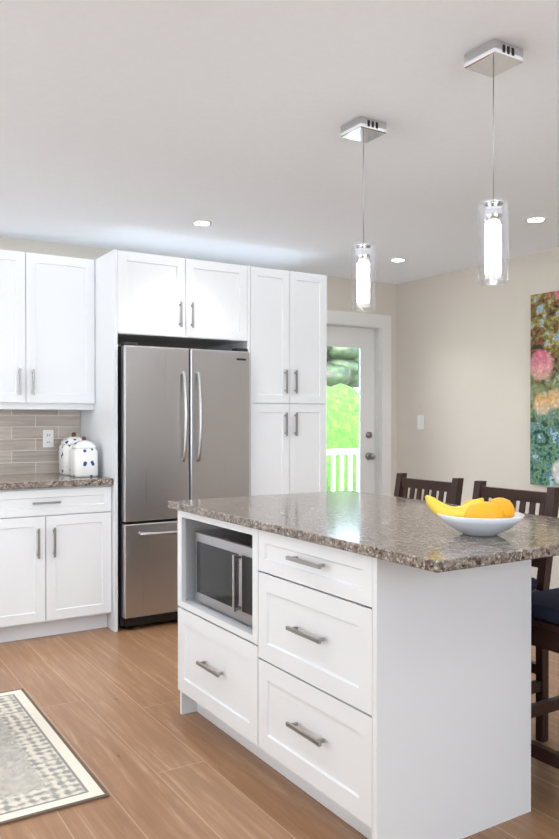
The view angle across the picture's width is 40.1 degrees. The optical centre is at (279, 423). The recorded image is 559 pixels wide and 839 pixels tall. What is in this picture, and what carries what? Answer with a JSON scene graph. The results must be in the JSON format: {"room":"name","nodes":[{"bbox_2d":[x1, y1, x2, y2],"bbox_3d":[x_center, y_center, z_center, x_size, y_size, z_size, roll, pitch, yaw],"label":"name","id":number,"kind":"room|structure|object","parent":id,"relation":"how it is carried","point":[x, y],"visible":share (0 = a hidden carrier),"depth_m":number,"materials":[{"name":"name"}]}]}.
{"room":"kitchen","nodes":[
{"label":"kitchen","id":0,"kind":"room"},
{"bbox_2d":[0,236,396,495],"bbox_3d":[-1.914,0.026,4.863,7.060,2.440,0.120,0,0,-32],"label":"wall","id":1,"kind":"structure","parent":0,"point":[339,294],"depth_m":6.34,"materials":[{"name":"beige paint"}]},
{"bbox_2d":[0,410,79,474],"bbox_3d":[-2.356,0.101,4.509,2.394,0.451,0.010,0,0,-32],"label":"backsplash","id":2,"kind":"structure","parent":1,"relation":"attached to","point":[23,450],"depth_m":4.97,"materials":[{"name":"tile"}]},
{"bbox_2d":[43,430,53,446],"bbox_3d":[-1.516,0.098,5.019,0.070,0.115,0.008,0,0,-32],"label":"outlet","id":3,"kind":"object","parent":2,"relation":"attached to","point":[48,438],"visible":1,"depth_m":5.02,"materials":[{"name":"white plastic"}]},
{"bbox_2d":[0,249,94,404],"bbox_3d":[-1.622,-0.585,4.780,0.860,0.918,0.318,0,0,-32],"label":"upper cabinet","id":4,"kind":"object","parent":1,"relation":"attached to","point":[47,332],"depth_m":4.72,"materials":[{"name":"white wood"}]},
{"bbox_2d":[327,326,375,493],"bbox_3d":[0.477,0.209,6.332,0.824,2.034,0.127,0,0,-32],"label":"back door","id":5,"kind":"structure","parent":1,"relation":"in","point":[362,340],"depth_m":6.50,"materials":[{"name":"white"}]},
{"bbox_2d":[327,310,390,495],"bbox_3d":[0.474,0.158,6.336,1.050,2.160,0.140,0,0,-32],"label":"door frame","id":6,"kind":"structure","parent":1,"relation":"attached to","point":[380,325],"depth_m":6.51,"materials":[{"name":"white wood"}]},
{"bbox_2d":[0,619,558,838],"bbox_3d":[0.196,1.315,1.477,7.060,0.100,8.110,0,0,-32],"label":"floor","id":7,"kind":"structure","parent":0,"point":[155,761],"depth_m":2.87,"materials":[{"name":"brown wood"}]},
{"bbox_2d":[0,688,108,825],"bbox_3d":[-1.757,1.254,2.553,2.040,0.008,1.200,0,0,-32],"label":"rug","id":8,"kind":"object","parent":7,"relation":"on","point":[44,769],"visible":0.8,"depth_m":2.77,"materials":[{"name":"beige fabric"}]},
{"bbox_2d":[0,485,111,642],"bbox_3d":[-1.511,0.807,4.675,0.790,0.880,0.628,0,0,-32],"label":"base cabinet","id":9,"kind":"object","parent":7,"relation":"on","point":[55,561],"visible":0.98,"depth_m":4.42,"materials":[{"name":"white wood"}]},
{"bbox_2d":[0,473,112,489],"bbox_3d":[-2.189,0.349,4.232,2.404,0.039,0.658,0,0,-32],"label":"countertop","id":10,"kind":"structure","parent":9,"relation":"on","point":[30,481],"depth_m":4.50,"materials":[{"name":"stone"}]},
{"bbox_2d":[59,432,81,474],"bbox_3d":[-1.322,0.190,4.925,0.168,0.270,0.168,0,0,-32],"label":"canister","id":11,"kind":"object","parent":10,"relation":"on","point":[65,446],"visible":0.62,"depth_m":4.85,"materials":[{"name":"ceramic"}]},
{"bbox_2d":[70,436,97,476],"bbox_3d":[-1.210,0.202,4.736,0.150,0.248,0.150,0,0,-32],"label":"canister","id":12,"kind":"object","parent":10,"relation":"on","point":[83,457],"visible":1,"depth_m":4.67,"materials":[{"name":"ceramic"}]},
{"bbox_2d":[80,249,249,631],"bbox_3d":[-0.759,0.100,5.096,0.933,2.290,0.700,0,0,-32],"label":"cabinet","id":13,"kind":"object","parent":7,"relation":"on","point":[143,299],"visible":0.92,"depth_m":4.78,"materials":[{"name":"white wood"}]},
{"bbox_2d":[118,342,248,628],"bbox_3d":[-0.718,0.378,5.032,0.857,1.735,0.738,0,0,-32],"label":"fridge","id":14,"kind":"object","parent":7,"relation":"on","point":[183,423],"visible":0.6,"depth_m":4.69,"materials":[{"name":"grey metal"}]},
{"bbox_2d":[250,266,326,495],"bbox_3d":[-0.097,0.097,5.507,0.621,2.290,0.700,0,0,-32],"label":"pantry","id":15,"kind":"object","parent":7,"relation":"on","point":[288,382],"visible":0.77,"depth_m":5.23,"materials":[{"name":"white wood"}]},
{"bbox_2d":[168,506,530,838],"bbox_3d":[0.171,0.812,2.886,0.672,0.889,1.365,0,0,-32],"label":"kitchen island","id":16,"kind":"object","parent":7,"relation":"on","point":[367,673],"depth_m":2.36,"materials":[{"name":"white wood"}]},
{"bbox_2d":[195,528,251,625],"bbox_3d":[-0.065,0.607,3.119,0.425,0.303,0.540,0,0,-32],"label":"microwave","id":17,"kind":"object","parent":16,"relation":"in","point":[223,570],"visible":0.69,"depth_m":3.03,"materials":[{"name":"silver metal"}]},
{"bbox_2d":[168,490,558,573],"bbox_3d":[0.363,0.352,2.865,0.965,0.030,1.660,0,0,-32],"label":"island countertop","id":18,"kind":"structure","parent":16,"relation":"on","point":[398,531],"depth_m":2.50,"materials":[{"name":"grey stone"}]},
{"bbox_2d":[425,495,524,536],"bbox_3d":[0.612,0.282,2.356,0.264,0.113,0.278,0,0,-32],"label":"fruit bowl","id":19,"kind":"object","parent":18,"relation":"on","point":[482,517],"visible":1,"depth_m":2.28,"materials":[{"name":"white ceramic"}]},
{"bbox_2d":[394,473,463,504],"bbox_3d":[0.530,0.753,3.607,0.500,1.000,0.430,0,0,-32],"label":"chair","id":20,"kind":"object","parent":7,"relation":"on","point":[452,489],"visible":0.1,"depth_m":3.70,"materials":[{"name":"brown wood"}]},
{"bbox_2d":[472,480,558,742],"bbox_3d":[0.800,0.755,3.116,0.500,1.000,0.430,0,0,-32],"label":"chair","id":21,"kind":"object","parent":7,"relation":"on","point":[548,500],"visible":0.21,"depth_m":3.04,"materials":[{"name":"brown wood"}]},
{"bbox_2d":[531,588,558,768],"bbox_3d":[1.091,0.758,2.649,0.500,1.000,0.430,0,0,-32],"label":"chair","id":22,"kind":"object","parent":7,"relation":"on","point":[544,619],"visible":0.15,"depth_m":2.56,"materials":[{"name":"brown wood"}]},
{"bbox_2d":[0,0,558,283],"bbox_3d":[0.196,-1.225,1.463,7.060,0.100,8.110,0,0,-32],"label":"ceiling","id":23,"kind":"structure","parent":0,"point":[156,127],"depth_m":3.09,"materials":[{"name":"white paint"}]},
{"bbox_2d":[191,220,211,225],"bbox_3d":[-0.461,-1.189,4.546,0.123,0.005,0.123,0,0,13],"label":"recessed light","id":24,"kind":"object","parent":23,"relation":"in","point":[209,223],"depth_m":4.54,"materials":[{"name":"white"}]},
{"bbox_2d":[341,116,385,310],"bbox_3d":[0.332,-0.817,3.027,0.130,0.732,0.132,0,0,-32],"label":"pendant light","id":25,"kind":"object","parent":23,"relation":"hanging from","point":[363,129],"visible":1,"depth_m":3.01,"materials":[{"name":"white glass"}]},
{"bbox_2d":[389,258,405,261],"bbox_3d":[0.865,-1.195,5.595,0.123,0.005,0.123,0,0,13],"label":"recessed light","id":26,"kind":"object","parent":23,"relation":"in","point":[394,259],"depth_m":5.59,"materials":[{"name":"white"}]},
{"bbox_2d":[464,38,522,284],"bbox_3d":[0.679,-0.814,2.430,0.130,0.732,0.132,0,0,-32],"label":"pendant light","id":27,"kind":"object","parent":23,"relation":"hanging from","point":[494,57],"visible":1,"depth_m":2.41,"materials":[{"name":"white glass"}]},
{"bbox_2d":[525,217,546,222],"bbox_3d":[1.496,-1.189,4.468,0.123,0.005,0.123,0,0,13],"label":"recessed light","id":28,"kind":"object","parent":23,"relation":"in","point":[533,219],"depth_m":4.45,"materials":[{"name":"white"}]},
{"bbox_2d":[397,247,558,588],"bbox_3d":[3.175,0.035,3.252,0.120,2.440,7.990,0,0,-32],"label":"wall","id":29,"kind":"structure","parent":0,"point":[463,361],"depth_m":5.88,"materials":[{"name":"beige paint"}]},
{"bbox_2d":[417,415,423,428],"bbox_3d":[1.169,-0.012,6.352,0.009,0.120,0.075,0,0,-32],"label":"light switch","id":30,"kind":"object","parent":29,"relation":"attached to","point":[420,421],"visible":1,"depth_m":6.34,"materials":[{"name":"white plastic"}]},
{"bbox_2d":[530,291,558,486],"bbox_3d":[2.022,-0.235,4.954,0.036,1.320,0.960,0,0,-32],"label":"picture","id":31,"kind":"object","parent":29,"relation":"attached to","point":[544,398],"visible":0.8,"depth_m":5.25,"materials":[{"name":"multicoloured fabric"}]},
{"label":"outside","id":32,"kind":"structure","parent":0,"visible":0},
{"bbox_3d":[0.382,1.455,7.788,7.000,0.150,2.409,0,0,-32],"label":"ground","id":33,"kind":"structure","parent":32,"visible":0},
{"bbox_2d":[327,448,358,491],"bbox_3d":[-0.122,0.825,8.595,7.000,1.100,0.090,0,0,-32],"label":"railing","id":34,"kind":"object","parent":33,"relation":"on","point":[340,451],"depth_m":9.12,"materials":[{"name":"white wood"}]},
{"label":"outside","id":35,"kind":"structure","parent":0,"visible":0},
{"bbox_2d":[325,383,358,490],"bbox_3d":[1.028,1.445,13.376,20.000,4.709,6.398,0,0,-32],"label":"hedge","id":36,"kind":"object","parent":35,"point":[334,434],"depth_m":15.52,"materials":[{"name":"green plant"}]},
{"bbox_2d":[327,346,358,387],"bbox_3d":[1.075,0.417,19.264,3.803,6.500,1.706,0,0,-32],"label":"tree","id":37,"kind":"object","parent":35,"point":[338,367],"depth_m":18.81,"materials":[{"name":"green plant"}]}
]}

